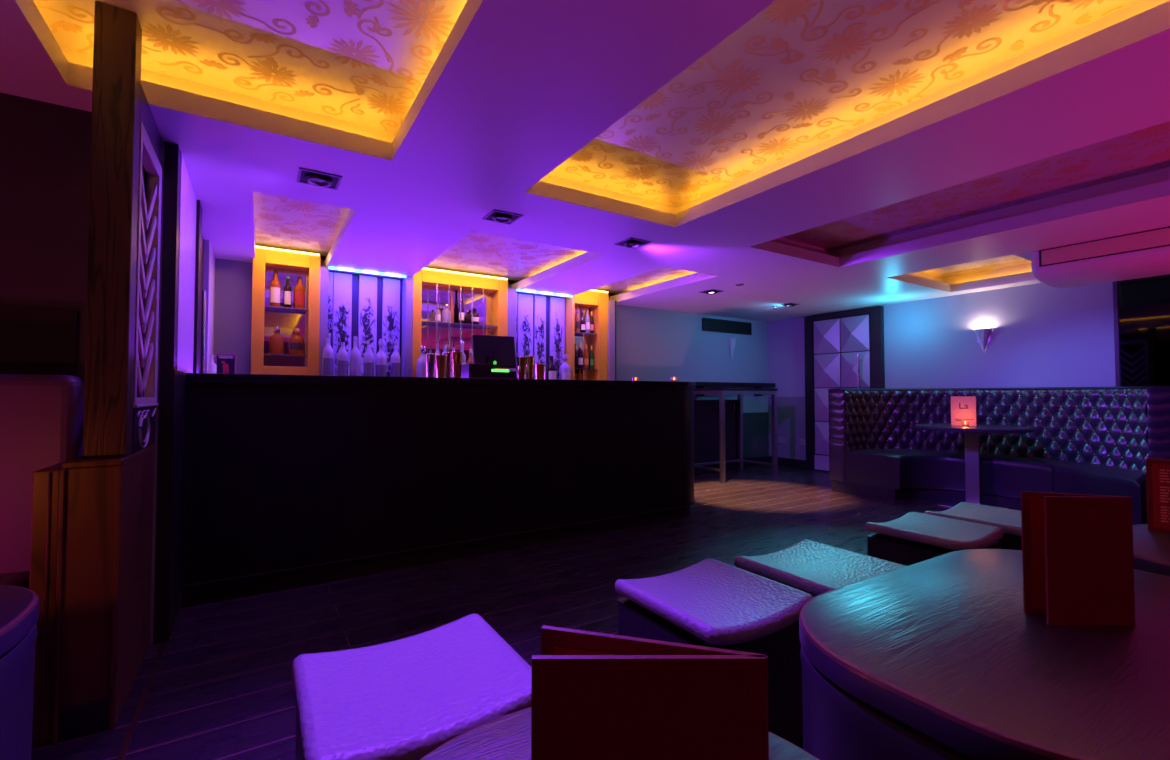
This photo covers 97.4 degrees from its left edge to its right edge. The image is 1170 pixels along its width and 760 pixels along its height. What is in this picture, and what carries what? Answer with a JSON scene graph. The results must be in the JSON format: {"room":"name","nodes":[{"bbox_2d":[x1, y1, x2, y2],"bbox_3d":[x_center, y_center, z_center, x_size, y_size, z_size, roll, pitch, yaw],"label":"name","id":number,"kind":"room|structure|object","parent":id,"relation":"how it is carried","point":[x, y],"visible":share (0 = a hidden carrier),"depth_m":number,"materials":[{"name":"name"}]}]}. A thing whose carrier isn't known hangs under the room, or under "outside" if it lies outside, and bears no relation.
{"room":"entertainment venue","nodes":[
{"label":"entertainment venue","id":0,"kind":"room"},
{"bbox_2d":[0,92,91,384],"bbox_3d":[-3.079,0.017,1.363,2.660,2.200,0.100,1,-2,-32],"label":"wall","id":1,"kind":"structure","parent":0,"point":[45,148],"depth_m":1.97,"materials":[{"name":"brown paint"}]},
{"bbox_2d":[0,306,78,375],"bbox_3d":[-3.071,-0.160,1.299,2.600,0.250,0.025,1,-2,-32],"label":"trim","id":2,"kind":"structure","parent":1,"relation":"attached to","point":[32,341],"depth_m":1.93,"materials":[{"name":"black wood"}]},
{"bbox_2d":[177,153,196,606],"bbox_3d":[-2.080,0.052,2.636,0.050,2.200,0.680,1,-2,-32],"label":"panel","id":3,"kind":"object","parent":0,"point":[188,201],"visible":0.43,"depth_m":2.62,"materials":[{"name":"white"}]},
{"bbox_2d":[203,239,215,372],"bbox_3d":[-2.915,0.088,3.953,0.050,2.200,0.600,1,-2,-32],"label":"wall","id":4,"kind":"structure","parent":0,"point":[209,257],"depth_m":3.80,"materials":[{"name":"white"}]},
{"bbox_2d":[31,465,949,759],"bbox_3d":[0.707,1.167,2.075,10.050,0.060,7.800,1,-2,-32],"label":"floor","id":5,"kind":"structure","parent":0,"point":[222,688],"depth_m":2.63,"materials":[{"name":"brown wood"}]},
{"bbox_2d":[0,585,38,759],"bbox_3d":[-1.542,0.775,0.730,1.040,0.650,0.600,1,-2,-32],"label":"table","id":6,"kind":"object","parent":5,"relation":"on","point":[19,606],"visible":1,"depth_m":1.00,"materials":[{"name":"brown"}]},
{"bbox_2d":[0,374,84,588],"bbox_3d":[-2.673,0.537,1.156,2.138,1.150,0.600,1,-2,-32],"label":"bench","id":7,"kind":"object","parent":5,"relation":"on","point":[42,416],"visible":0.37,"depth_m":1.80,"materials":[{"name":"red leather"}]},
{"bbox_2d":[0,571,29,588],"bbox_3d":[-2.672,0.704,1.067,2.050,0.130,0.455,1,-2,-32],"label":"seat cushion","id":8,"kind":"object","parent":7,"relation":"on","point":[13,578],"depth_m":1.72,"materials":[{"name":"red leather"}]},
{"bbox_2d":[29,141,164,745],"bbox_3d":[-2.395,0.059,2.883,0.218,2.200,2.964,1,-2,-32],"label":"wall","id":9,"kind":"structure","parent":5,"relation":"on","point":[92,518],"depth_m":1.64,"materials":[{"name":"brown wood"}]},
{"bbox_2d":[83,1,141,458],"bbox_3d":[-1.621,-0.505,1.769,0.108,1.530,0.100,1,-2,-32],"label":"wooden post","id":10,"kind":"object","parent":9,"relation":"on","point":[117,49],"visible":1,"depth_m":1.73,"materials":[{"name":"brown wood"}]},
{"bbox_2d":[117,641,166,759],"bbox_3d":[-0.514,1.083,0.166,0.016,0.004,5.680,1,-2,-32],"label":"trim","id":11,"kind":"structure","parent":9,"relation":"attached to","point":[135,719],"depth_m":1.77,"materials":[{"name":"black wood"}]},
{"bbox_2d":[137,165,146,397],"bbox_3d":[-1.918,0.038,2.129,0.120,2.200,0.150,1,-2,-32],"label":"trim","id":12,"kind":"structure","parent":9,"relation":"attached to","point":[143,169],"depth_m":2.16,"materials":[{"name":"black"}]},
{"bbox_2d":[132,85,162,453],"bbox_3d":[-1.746,-0.397,2.039,0.046,1.333,0.488,1,-2,-32],"label":"screen","id":13,"kind":"object","parent":9,"relation":"on","point":[150,140],"visible":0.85,"depth_m":2.05,"materials":[{"name":"black paint"}]},
{"bbox_2d":[153,369,184,643],"bbox_3d":[-1.945,0.552,2.412,0.052,1.188,0.383,1,-2,-32],"label":"trim","id":14,"kind":"structure","parent":9,"relation":"attached to","point":[167,590],"depth_m":2.26,"materials":[{"name":"black paint"}]},
{"bbox_2d":[160,142,180,369],"bbox_3d":[-1.872,0.043,2.306,0.048,2.200,0.100,1,-2,-32],"label":"trim","id":15,"kind":"structure","parent":9,"relation":"attached to","point":[172,153],"depth_m":2.28,"materials":[{"name":"black paint"}]},
{"bbox_2d":[193,200,201,372],"bbox_3d":[-2.298,0.061,2.994,0.065,2.200,0.160,1,-2,-32],"label":"trim","id":16,"kind":"structure","parent":9,"relation":"attached to","point":[197,305],"depth_m":2.97,"materials":[{"name":"black paint"}]},
{"bbox_2d":[199,235,205,372],"bbox_3d":[-2.548,0.072,3.381,0.057,2.200,0.760,1,-2,-32],"label":"door","id":17,"kind":"structure","parent":9,"relation":"in","point":[203,293],"depth_m":3.48,"materials":[{"name":"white paint"}]},
{"bbox_2d":[292,614,531,759],"bbox_3d":[-0.389,0.885,1.169,0.470,0.455,0.455,1,-2,-32],"label":"stool","id":18,"kind":"object","parent":5,"relation":"on","point":[405,698],"visible":0.88,"depth_m":1.10,"materials":[{"name":"grey leather"}]},
{"bbox_2d":[181,373,695,605],"bbox_3d":[-0.626,0.592,3.874,3.739,1.187,0.672,1,-2,-32],"label":"bar counter","id":19,"kind":"object","parent":5,"relation":"on","point":[290,480],"depth_m":3.19,"materials":[{"name":"black wood"}]},
{"bbox_2d":[425,354,435,376],"bbox_3d":[-1.138,-0.098,3.782,0.071,0.187,0.070,1,-2,-32],"label":"tin","id":20,"kind":"object","parent":19,"relation":"on","point":[430,358],"visible":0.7,"depth_m":3.76,"materials":[{"name":"silver metal"}]},
{"bbox_2d":[185,373,695,387],"bbox_3d":[-0.625,0.025,3.887,3.739,0.052,0.666,1,-2,-32],"label":"countertop","id":21,"kind":"structure","parent":19,"relation":"on","point":[218,378],"depth_m":3.19,"materials":[{"name":"black"}]},
{"bbox_2d":[435,355,446,376],"bbox_3d":[-1.069,-0.094,3.825,0.088,0.182,0.087,1,-2,-32],"label":"tin","id":22,"kind":"object","parent":19,"relation":"on","point":[441,360],"visible":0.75,"depth_m":3.79,"materials":[{"name":"gold metal"}]},
{"bbox_2d":[442,352,451,377],"bbox_3d":[-1.049,-0.104,3.909,0.076,0.207,0.074,1,-2,-32],"label":"tin","id":23,"kind":"object","parent":19,"relation":"on","point":[449,355],"visible":0.62,"depth_m":3.88,"materials":[{"name":"silver metal"}]},
{"bbox_2d":[451,351,462,377],"bbox_3d":[-0.969,-0.107,3.889,0.084,0.212,0.083,1,-2,-32],"label":"tin","id":24,"kind":"object","parent":19,"relation":"on","point":[456,355],"visible":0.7,"depth_m":3.86,"materials":[{"name":"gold metal"}]},
{"bbox_2d":[461,335,515,378],"bbox_3d":[-0.748,-0.180,4.105,0.447,0.369,0.232,1,-2,-32],"label":"cash register","id":25,"kind":"object","parent":19,"relation":"on","point":[490,352],"visible":0.9,"depth_m":4.11,"materials":[{"name":"black plastic"}]},
{"bbox_2d":[517,357,525,378],"bbox_3d":[-0.514,-0.089,4.177,0.078,0.192,0.076,1,-2,-32],"label":"tin","id":26,"kind":"object","parent":19,"relation":"on","point":[521,361],"visible":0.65,"depth_m":4.15,"materials":[{"name":"gold metal"}]},
{"bbox_2d":[526,356,533,378],"bbox_3d":[-0.444,-0.093,4.145,0.071,0.197,0.070,1,-2,-32],"label":"tin","id":27,"kind":"object","parent":19,"relation":"on","point":[529,359],"visible":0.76,"depth_m":4.12,"materials":[{"name":"gold metal"}]},
{"bbox_2d":[535,364,545,378],"bbox_3d":[-0.374,-0.061,4.301,0.092,0.142,0.091,1,-2,-32],"label":"tin","id":28,"kind":"object","parent":19,"relation":"on","point":[539,368],"visible":0.81,"depth_m":4.27,"materials":[{"name":"gold metal"}]},
{"bbox_2d":[420,707,818,759],"bbox_3d":[0.168,0.762,0.245,0.570,0.650,1.040,1,-2,-32],"label":"table","id":29,"kind":"object","parent":5,"relation":"on","point":[506,737],"visible":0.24,"depth_m":0.63,"materials":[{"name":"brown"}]},
{"bbox_2d":[531,625,768,759],"bbox_3d":[0.045,0.318,0.380,0.165,0.246,0.052,0,-2,0],"label":"menu","id":30,"kind":"object","parent":29,"relation":"on","point":[595,695],"visible":1,"depth_m":0.36,"materials":[{"name":"red"}]},
{"bbox_2d":[615,558,812,744],"bbox_3d":[0.408,0.898,1.664,0.460,0.455,0.465,1,-2,-32],"label":"stool","id":31,"kind":"object","parent":5,"relation":"on","point":[710,602],"visible":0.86,"depth_m":1.55,"materials":[{"name":"grey leather"}]},
{"bbox_2d":[694,400,737,474],"bbox_3d":[1.546,0.770,6.975,1.500,1.000,0.173,1,-2,-32],"label":"base cabinet","id":32,"kind":"object","parent":5,"relation":"on","point":[706,412],"visible":0.48,"depth_m":7.04,"materials":[{"name":"black paint"}]},
{"bbox_2d":[694,388,777,482],"bbox_3d":[1.935,0.689,6.764,1.050,1.150,0.640,1,-2,-32],"label":"table","id":33,"kind":"object","parent":5,"relation":"on","point":[721,391],"visible":0.77,"depth_m":6.73,"materials":[{"name":"black"}]},
{"bbox_2d":[734,539,905,596],"bbox_3d":[0.884,0.905,1.916,0.460,0.455,0.465,1,-2,-32],"label":"stool","id":34,"kind":"object","parent":5,"relation":"on","point":[813,568],"visible":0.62,"depth_m":1.91,"materials":[{"name":"grey leather"}]},
{"bbox_2d":[865,512,1002,565],"bbox_3d":[1.665,0.920,2.458,0.460,0.455,0.420,1,-2,-32],"label":"stool","id":35,"kind":"object","parent":5,"relation":"on","point":[911,538],"visible":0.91,"depth_m":2.39,"materials":[{"name":"grey leather"}]},
{"bbox_2d":[924,502,1021,549],"bbox_3d":[2.130,0.926,2.676,0.460,0.455,0.480,1,-2,-32],"label":"stool","id":36,"kind":"object","parent":5,"relation":"on","point":[1008,520],"visible":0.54,"depth_m":2.66,"materials":[{"name":"grey leather"}]},
{"bbox_2d":[914,423,1035,508],"bbox_3d":[3.703,0.828,4.914,0.924,0.772,0.924,1,-2,-32],"label":"pedestal table","id":37,"kind":"object","parent":5,"relation":"on","point":[971,433],"visible":0.8,"depth_m":4.86,"materials":[{"name":"grey"}]},
{"bbox_2d":[951,396,976,425],"bbox_3d":[3.684,0.302,5.015,0.076,0.285,0.201,1,-2,-32],"label":"holder","id":38,"kind":"object","parent":37,"relation":"on","point":[963,408],"visible":0.98,"depth_m":5.01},
{"bbox_2d":[799,549,1169,759],"bbox_3d":[0.907,0.782,0.998,1.040,0.650,0.594,1,-2,-31],"label":"table","id":39,"kind":"object","parent":5,"relation":"on","point":[941,657],"visible":0.8,"depth_m":0.83,"materials":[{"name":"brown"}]},
{"bbox_2d":[1021,491,1135,625],"bbox_3d":[0.945,0.339,0.988,0.162,0.237,0.058,0,-2,1],"label":"menu","id":40,"kind":"object","parent":39,"relation":"on","point":[1078,556],"visible":1,"depth_m":0.96,"materials":[{"name":"red"}]},
{"bbox_2d":[828,386,1169,524],"bbox_3d":[3.871,0.644,5.002,1.341,1.145,2.522,1,-2,-32],"label":"tufted sofa","id":41,"kind":"object","parent":5,"relation":"on","point":[1085,440],"visible":0.84,"depth_m":5.09,"materials":[{"name":"grey leather"}]},
{"bbox_2d":[845,448,1052,498],"bbox_3d":[3.682,0.932,5.344,1.679,0.348,0.922,-1,-2,38],"label":"seat cushion","id":42,"kind":"object","parent":41,"relation":"on","point":[1003,474],"depth_m":5.19,"materials":[{"name":"black leather"}]},
{"bbox_2d":[1025,457,1147,524],"bbox_3d":[4.304,0.904,4.372,0.500,0.350,1.557,0,-2,9],"label":"seat cushion","id":43,"kind":"object","parent":41,"relation":"on","point":[1069,475],"depth_m":4.25,"materials":[{"name":"black leather"}]},
{"bbox_2d":[1133,524,1169,575],"bbox_3d":[1.992,0.794,1.431,1.040,0.650,0.590,0,-2,-12],"label":"table","id":44,"kind":"object","parent":5,"relation":"on","point":[1151,549],"visible":0.03,"depth_m":1.41,"materials":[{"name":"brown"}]},
{"bbox_2d":[1146,457,1169,532],"bbox_3d":[1.855,0.362,1.591,0.090,0.222,0.164,1,-2,-32],"label":"holder","id":45,"kind":"object","parent":44,"relation":"on","point":[1157,469],"visible":1,"depth_m":1.61,"materials":[{"name":"red paper"}]},
{"bbox_3d":[-1.275,0.641,4.984,3.800,1.150,0.570,1,-2,-32],"label":"countertop","id":46,"kind":"structure","parent":5,"relation":"on","visible":0},
{"bbox_2d":[209,355,216,372],"bbox_3d":[-2.828,-0.075,3.894,0.060,0.222,0.058,1,-2,-32],"label":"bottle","id":47,"kind":"object","parent":46,"relation":"on","point":[212,366],"visible":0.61,"depth_m":3.88,"materials":[{"name":"white"}]},
{"bbox_2d":[215,353,235,373],"bbox_3d":[-2.800,-0.083,4.006,0.132,0.243,0.013,1,-2,-32],"label":"framed poster","id":48,"kind":"object","parent":46,"relation":"on","point":[226,363],"visible":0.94,"depth_m":4.00,"materials":[{"name":"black paper"}]},
{"bbox_2d":[251,246,320,374],"bbox_3d":[-2.564,-0.523,4.413,0.497,1.150,0.197,1,-2,-32],"label":"display cabinet","id":49,"kind":"object","parent":46,"relation":"on","point":[265,317],"visible":0.73,"depth_m":4.43,"materials":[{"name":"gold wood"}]},
{"bbox_2d":[270,270,280,306],"bbox_3d":[-2.641,-0.778,4.386,0.078,0.325,0.077,1,-2,-32],"label":"bottle","id":50,"kind":"object","parent":49,"relation":"on","point":[275,285],"visible":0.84,"depth_m":4.36,"materials":[{"name":"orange glass"}]},
{"bbox_2d":[269,327,283,353],"bbox_3d":[-2.628,-0.333,4.383,0.110,0.235,0.107,1,-2,-32],"label":"bottle","id":51,"kind":"object","parent":49,"relation":"on","point":[276,341],"visible":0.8,"depth_m":4.34,"materials":[{"name":"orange glass"}]},
{"bbox_2d":[264,355,306,356],"bbox_3d":[-2.571,-0.211,4.416,0.318,0.008,0.141,1,-2,-32],"label":"glass shelf","id":52,"kind":"object","parent":49,"relation":"attached to","point":[264,355],"depth_m":4.41,"materials":[{"name":"grey"}]},
{"bbox_2d":[264,267,307,366],"bbox_3d":[-2.612,-0.539,4.489,0.322,0.858,0.006,1,-2,-32],"label":"glass pane","id":53,"kind":"object","parent":49,"relation":"attached to","point":[286,320],"depth_m":4.48,"materials":[{"name":"clear glass"}]},
{"bbox_2d":[265,307,307,311],"bbox_3d":[-2.571,-0.611,4.427,0.318,0.008,0.141,1,-2,-32],"label":"glass shelf","id":54,"kind":"object","parent":49,"relation":"attached to","point":[267,309],"depth_m":4.42,"materials":[{"name":"grey"}]},
{"bbox_2d":[284,276,291,307],"bbox_3d":[-2.564,-0.757,4.435,0.056,0.285,0.055,1,-2,-32],"label":"bottle","id":55,"kind":"object","parent":49,"relation":"on","point":[287,288],"visible":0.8,"depth_m":4.41,"materials":[{"name":"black glass"}]},
{"bbox_2d":[289,328,303,354],"bbox_3d":[-2.502,-0.331,4.462,0.116,0.235,0.115,1,-2,-32],"label":"bottle","id":56,"kind":"object","parent":49,"relation":"on","point":[296,342],"visible":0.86,"depth_m":4.42,"materials":[{"name":"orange glass"}]},
{"bbox_2d":[294,276,304,308],"bbox_3d":[-2.488,-0.758,4.483,0.082,0.290,0.081,1,-2,-32],"label":"bottle","id":57,"kind":"object","parent":49,"relation":"on","point":[299,291],"visible":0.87,"depth_m":4.45,"materials":[{"name":"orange glass"}]},
{"bbox_2d":[322,333,333,374],"bbox_3d":[-2.236,-0.180,4.473,0.088,0.463,0.087,1,-2,-32],"label":"bottle","id":58,"kind":"object","parent":46,"relation":"on","point":[327,355],"visible":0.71,"depth_m":4.44,"materials":[{"name":"clear glass"}]},
{"bbox_2d":[337,337,347,375],"bbox_3d":[-2.137,-0.162,4.535,0.088,0.430,0.087,1,-2,-32],"label":"bottle","id":59,"kind":"object","parent":46,"relation":"on","point":[342,357],"visible":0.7,"depth_m":4.50,"materials":[{"name":"clear glass"}]},
{"bbox_2d":[350,336,360,375],"bbox_3d":[-2.051,-0.168,4.590,0.088,0.445,0.086,1,-2,-32],"label":"bottle","id":60,"kind":"object","parent":46,"relation":"on","point":[355,357],"visible":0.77,"depth_m":4.56,"materials":[{"name":"clear glass"}]},
{"bbox_2d":[363,339,373,375],"bbox_3d":[-1.956,-0.156,4.650,0.088,0.425,0.087,1,-2,-32],"label":"bottle","id":61,"kind":"object","parent":46,"relation":"on","point":[368,370],"visible":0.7,"depth_m":4.62,"materials":[{"name":"clear glass"}]},
{"bbox_2d":[375,339,386,375],"bbox_3d":[-1.868,-0.160,4.706,0.100,0.435,0.099,1,-2,-32],"label":"bottle","id":62,"kind":"object","parent":46,"relation":"on","point":[380,360],"visible":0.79,"depth_m":4.67,"materials":[{"name":"clear glass"}]},
{"bbox_2d":[390,341,399,376],"bbox_3d":[-1.760,-0.150,4.774,0.088,0.420,0.087,1,-2,-32],"label":"bottle","id":63,"kind":"object","parent":46,"relation":"on","point":[395,357],"visible":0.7,"depth_m":4.74,"materials":[{"name":"clear glass"}]},
{"bbox_2d":[416,346,426,376],"bbox_3d":[-1.535,-0.130,4.869,0.120,0.385,0.117,1,-2,-32],"label":"bottle","id":64,"kind":"object","parent":46,"relation":"on","point":[421,362],"visible":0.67,"depth_m":4.82,"materials":[{"name":"clear glass"}]},
{"bbox_2d":[412,268,507,376],"bbox_3d":[-1.274,-0.501,5.231,0.977,1.150,0.197,1,-2,-32],"label":"display cabinet","id":65,"kind":"object","parent":46,"relation":"on","point":[432,288],"visible":0.56,"depth_m":5.22,"materials":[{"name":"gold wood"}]},
{"bbox_2d":[442,304,450,322],"bbox_3d":[-1.391,-0.665,5.165,0.094,0.190,0.092,1,-2,-32],"label":"bottle","id":66,"kind":"object","parent":65,"relation":"on","point":[445,311],"visible":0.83,"depth_m":5.13,"materials":[{"name":"clear glass"}]},
{"bbox_2d":[449,290,453,322],"bbox_3d":[-1.361,-0.740,5.245,0.052,0.345,0.051,1,-2,-32],"label":"bottle","id":67,"kind":"object","parent":65,"relation":"on","point":[451,308],"visible":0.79,"depth_m":5.23,"materials":[{"name":"clear glass"}]},
{"bbox_2d":[421,285,491,363],"bbox_3d":[-1.332,-0.443,5.298,0.790,0.995,0.006,1,-2,-32],"label":"mirror","id":68,"kind":"object","parent":65,"relation":"attached to","point":[428,331],"depth_m":5.28,"materials":[{"name":"silver glass"}]},
{"bbox_2d":[422,321,494,327],"bbox_3d":[-1.291,-0.564,5.238,0.786,0.008,0.141,1,-2,-32],"label":"glass shelf","id":69,"kind":"object","parent":65,"relation":"attached to","point":[441,324],"depth_m":5.22,"materials":[{"name":"grey"}]},
{"bbox_2d":[458,288,463,323],"bbox_3d":[-1.262,-0.765,5.249,0.060,0.395,0.059,1,-2,-32],"label":"bottle","id":70,"kind":"object","parent":65,"relation":"on","point":[462,304],"visible":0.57,"depth_m":5.23,"materials":[{"name":"clear glass"}]},
{"bbox_2d":[470,308,478,324],"bbox_3d":[-1.142,-0.655,5.322,0.092,0.180,0.091,1,-2,-32],"label":"bottle","id":71,"kind":"object","parent":65,"relation":"on","point":[475,315],"visible":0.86,"depth_m":5.29,"materials":[{"name":"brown glass"}]},
{"bbox_2d":[547,356,555,378],"bbox_3d":[-0.368,-0.091,5.655,0.104,0.350,0.103,1,-2,-32],"label":"bottle","id":72,"kind":"object","parent":46,"relation":"on","point":[551,368],"visible":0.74,"depth_m":5.62,"materials":[{"name":"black glass"}]},
{"bbox_2d":[559,355,570,379],"bbox_3d":[-0.224,-0.099,5.746,0.124,0.370,0.123,1,-2,-32],"label":"bottle","id":73,"kind":"object","parent":46,"relation":"on","point":[564,371],"visible":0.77,"depth_m":5.70,"materials":[{"name":"clear glass"}]},
{"bbox_2d":[565,289,607,379],"bbox_3d":[0.021,-0.478,6.051,0.500,1.150,0.197,1,-2,-32],"label":"display cabinet","id":74,"kind":"object","parent":46,"relation":"on","point":[596,301],"visible":0.53,"depth_m":6.06,"materials":[{"name":"brown wood"}]},
{"bbox_2d":[575,307,579,331],"bbox_3d":[-0.089,-0.702,6.003,0.068,0.310,0.067,1,-2,-32],"label":"bottle","id":75,"kind":"object","parent":74,"relation":"on","point":[577,317],"visible":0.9,"depth_m":5.98,"materials":[{"name":"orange glass"}]},
{"bbox_2d":[578,343,582,367],"bbox_3d":[-0.058,-0.281,6.011,0.068,0.300,0.067,1,-2,-32],"label":"bottle","id":76,"kind":"object","parent":74,"relation":"on","point":[580,354],"visible":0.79,"depth_m":5.98,"materials":[{"name":"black glass"}]},
{"bbox_2d":[580,312,585,332],"bbox_3d":[-0.028,-0.671,6.041,0.068,0.250,0.067,1,-2,-32],"label":"bottle","id":77,"kind":"object","parent":74,"relation":"on","point":[582,321],"visible":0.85,"depth_m":6.01,"materials":[{"name":"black glass"}]},
{"bbox_2d":[575,306,590,379],"bbox_3d":[-0.073,-0.434,6.096,0.330,0.880,0.006,1,-2,-32],"label":"mirror","id":78,"kind":"object","parent":74,"relation":"attached to","point":[583,339],"depth_m":6.13,"materials":[{"name":"silver glass"}]},
{"bbox_2d":[583,344,588,368],"bbox_3d":[0.010,-0.275,6.054,0.068,0.290,0.067,1,-2,-32],"label":"bottle","id":79,"kind":"object","parent":74,"relation":"on","point":[585,355],"visible":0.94,"depth_m":6.03,"materials":[{"name":"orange glass"}]},
{"bbox_2d":[585,307,589,332],"bbox_3d":[0.029,-0.705,6.078,0.064,0.320,0.063,1,-2,-32],"label":"bottle","id":80,"kind":"object","parent":74,"relation":"on","point":[587,318],"visible":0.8,"depth_m":6.05,"materials":[{"name":"clear glass"}]},
{"bbox_2d":[589,345,593,368],"bbox_3d":[0.078,-0.269,6.097,0.060,0.280,0.059,1,-2,-32],"label":"bottle","id":81,"kind":"object","parent":74,"relation":"on","point":[591,355],"visible":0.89,"depth_m":6.08,"materials":[{"name":"green glass"}]},
{"bbox_2d":[214,256,767,412],"bbox_3d":[-0.138,-0.053,6.132,7.170,2.600,0.100,1,-2,-32],"label":"wall","id":82,"kind":"structure","parent":0,"point":[652,344],"depth_m":6.80,"materials":[{"name":"blue paint"}]},
{"bbox_2d":[319,266,327,374],"bbox_3d":[-2.333,-0.471,4.568,0.063,1.050,0.190,1,-2,-32],"label":"trim","id":83,"kind":"structure","parent":82,"relation":"attached to","point":[323,269],"depth_m":4.49,"materials":[{"name":"blue paint"}]},
{"bbox_2d":[328,267,405,376],"bbox_3d":[-2.023,-0.466,4.760,0.665,1.050,0.197,1,-2,-32],"label":"panelling","id":84,"kind":"object","parent":82,"relation":"attached to","point":[365,307],"visible":0.55,"depth_m":4.81,"materials":[{"name":"grey"}]},
{"bbox_2d":[401,276,412,376],"bbox_3d":[-1.718,-0.460,4.958,0.063,1.050,0.190,1,-2,-32],"label":"trim","id":85,"kind":"structure","parent":82,"relation":"attached to","point":[407,283],"depth_m":4.89,"materials":[{"name":"blue paint"}]},
{"bbox_2d":[507,288,515,370],"bbox_3d":[-0.824,-0.445,5.525,0.100,1.050,0.190,1,-2,-32],"label":"trim","id":86,"kind":"structure","parent":82,"relation":"attached to","point":[511,292],"depth_m":5.45,"materials":[{"name":"blue paint"}]},
{"bbox_2d":[516,289,571,378],"bbox_3d":[-0.486,-0.439,5.734,0.695,1.050,0.197,1,-2,-32],"label":"panelling","id":87,"kind":"object","parent":82,"relation":"attached to","point":[540,320],"visible":0.52,"depth_m":5.79,"materials":[{"name":"grey"}]},
{"bbox_2d":[608,300,614,379],"bbox_3d":[0.266,0.149,6.194,0.085,2.200,0.220,1,-2,-32],"label":"trim","id":88,"kind":"structure","parent":82,"relation":"attached to","point":[611,303],"depth_m":6.12,"materials":[{"name":"blue paint"}]},
{"bbox_2d":[621,380,774,395],"bbox_3d":[1.584,0.125,7.063,3.000,0.195,0.155,1,-2,-32],"label":"wall shelf","id":89,"kind":"object","parent":82,"relation":"attached to","point":[699,385],"visible":0.53,"depth_m":7.32,"materials":[{"name":"black wood"}]},
{"bbox_2d":[702,318,751,334],"bbox_3d":[2.076,-0.777,7.479,1.000,0.180,0.029,1,-2,-32],"label":"air vent","id":90,"kind":"object","parent":82,"relation":"in","point":[708,324],"visible":1,"depth_m":7.46,"materials":[{"name":"black metal"}]},
{"bbox_2d":[728,339,736,360],"bbox_3d":[2.169,-0.436,7.503,0.168,0.330,0.072,1,-2,-32],"label":"wall sconce","id":91,"kind":"object","parent":82,"relation":"attached to","point":[732,342],"visible":1,"depth_m":7.49,"materials":[{"name":"grey paint"}]},
{"bbox_2d":[743,412,768,457],"bbox_3d":[1.540,0.874,7.103,3.070,0.800,0.015,1,-2,-32],"label":"trim","id":92,"kind":"structure","parent":82,"relation":"attached to","point":[755,425],"depth_m":7.75,"materials":[{"name":"grey paint"}]},
{"bbox_2d":[743,456,768,466],"bbox_3d":[1.545,1.208,7.077,3.020,0.130,0.020,1,-2,-32],"label":"baseboard","id":93,"kind":"structure","parent":82,"relation":"attached to","point":[763,458],"depth_m":7.71,"materials":[{"name":"black paint"}]},
{"bbox_2d":[0,0,1169,321],"bbox_3d":[0.707,-1.262,2.141,9.850,0.400,7.600,1,-2,-32],"label":"ceiling","id":94,"kind":"structure","parent":0,"point":[820,156],"depth_m":2.31,"materials":[{"name":"white paint"}]},
{"bbox_2d":[297,167,341,189],"bbox_3d":[-1.383,-1.037,2.675,0.194,0.022,0.194,1,-2,-32],"label":"recessed light","id":95,"kind":"object","parent":94,"relation":"in","point":[305,176],"visible":1,"depth_m":2.65,"materials":[{"name":"blue paint"}]},
{"bbox_2d":[482,209,522,224],"bbox_3d":[-0.523,-1.021,3.250,0.194,0.022,0.194,1,-2,-32],"label":"recessed light","id":96,"kind":"object","parent":94,"relation":"in","point":[498,216],"visible":1,"depth_m":3.22,"materials":[{"name":"blue paint"}]},
{"bbox_2d":[614,237,650,248],"bbox_3d":[0.353,-1.006,3.808,0.194,0.022,0.194,1,-2,-32],"label":"recessed light","id":97,"kind":"object","parent":94,"relation":"in","point":[630,242],"visible":1,"depth_m":3.78,"materials":[{"name":"blue paint"}]},
{"bbox_2d":[1031,226,1169,287],"bbox_3d":[4.072,-0.897,3.774,0.668,0.239,1.070,1,-2,-32],"label":"air conditioner","id":98,"kind":"object","parent":94,"relation":"attached to","point":[1143,254],"visible":1,"depth_m":3.75,"materials":[{"name":"white plastic"}]},
{"bbox_2d":[767,282,1120,396],"bbox_3d":[4.909,-0.090,4.774,0.100,2.600,7.600,1,-2,-32],"label":"wall","id":99,"kind":"structure","parent":0,"point":[1042,335],"depth_m":5.53,"materials":[{"name":"blue paint"}]},
{"bbox_2d":[768,397,805,459],"bbox_3d":[3.012,0.768,7.637,0.015,1.040,0.665,1,-2,-32],"label":"trim","id":100,"kind":"structure","parent":99,"relation":"attached to","point":[790,410],"depth_m":7.59,"materials":[{"name":"grey paint"}]},
{"bbox_2d":[769,456,805,469],"bbox_3d":[3.002,1.222,7.607,0.020,0.130,0.645,1,-2,-32],"label":"baseboard","id":101,"kind":"structure","parent":99,"relation":"attached to","point":[786,462],"depth_m":7.56,"materials":[{"name":"black paint"}]},
{"bbox_2d":[804,306,884,473],"bbox_3d":[3.402,0.172,6.867,0.196,2.189,1.080,1,-2,-32],"label":"door","id":102,"kind":"structure","parent":99,"relation":"in","point":[844,349],"depth_m":6.98,"materials":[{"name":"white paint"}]},
{"bbox_2d":[975,328,992,350],"bbox_3d":[4.308,-0.435,5.569,0.072,0.240,0.168,1,-2,-32],"label":"wall sconce","id":103,"kind":"object","parent":99,"relation":"attached to","point":[983,334],"visible":1,"depth_m":5.56,"materials":[{"name":"grey paint"}]},
{"bbox_2d":[1113,281,1120,385],"bbox_3d":[4.879,0.108,4.702,0.022,2.200,0.032,1,-2,-32],"label":"trim","id":104,"kind":"structure","parent":99,"relation":"attached to","point":[1115,284],"depth_m":4.71,"materials":[{"name":"black paint"}]},
{"bbox_2d":[1118,274,1169,385],"bbox_3d":[5.676,0.071,3.444,0.020,2.185,2.940,1,-2,-32],"label":"mirror panel","id":105,"kind":"object","parent":99,"relation":"attached to","point":[1144,303],"visible":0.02,"depth_m":4.56,"materials":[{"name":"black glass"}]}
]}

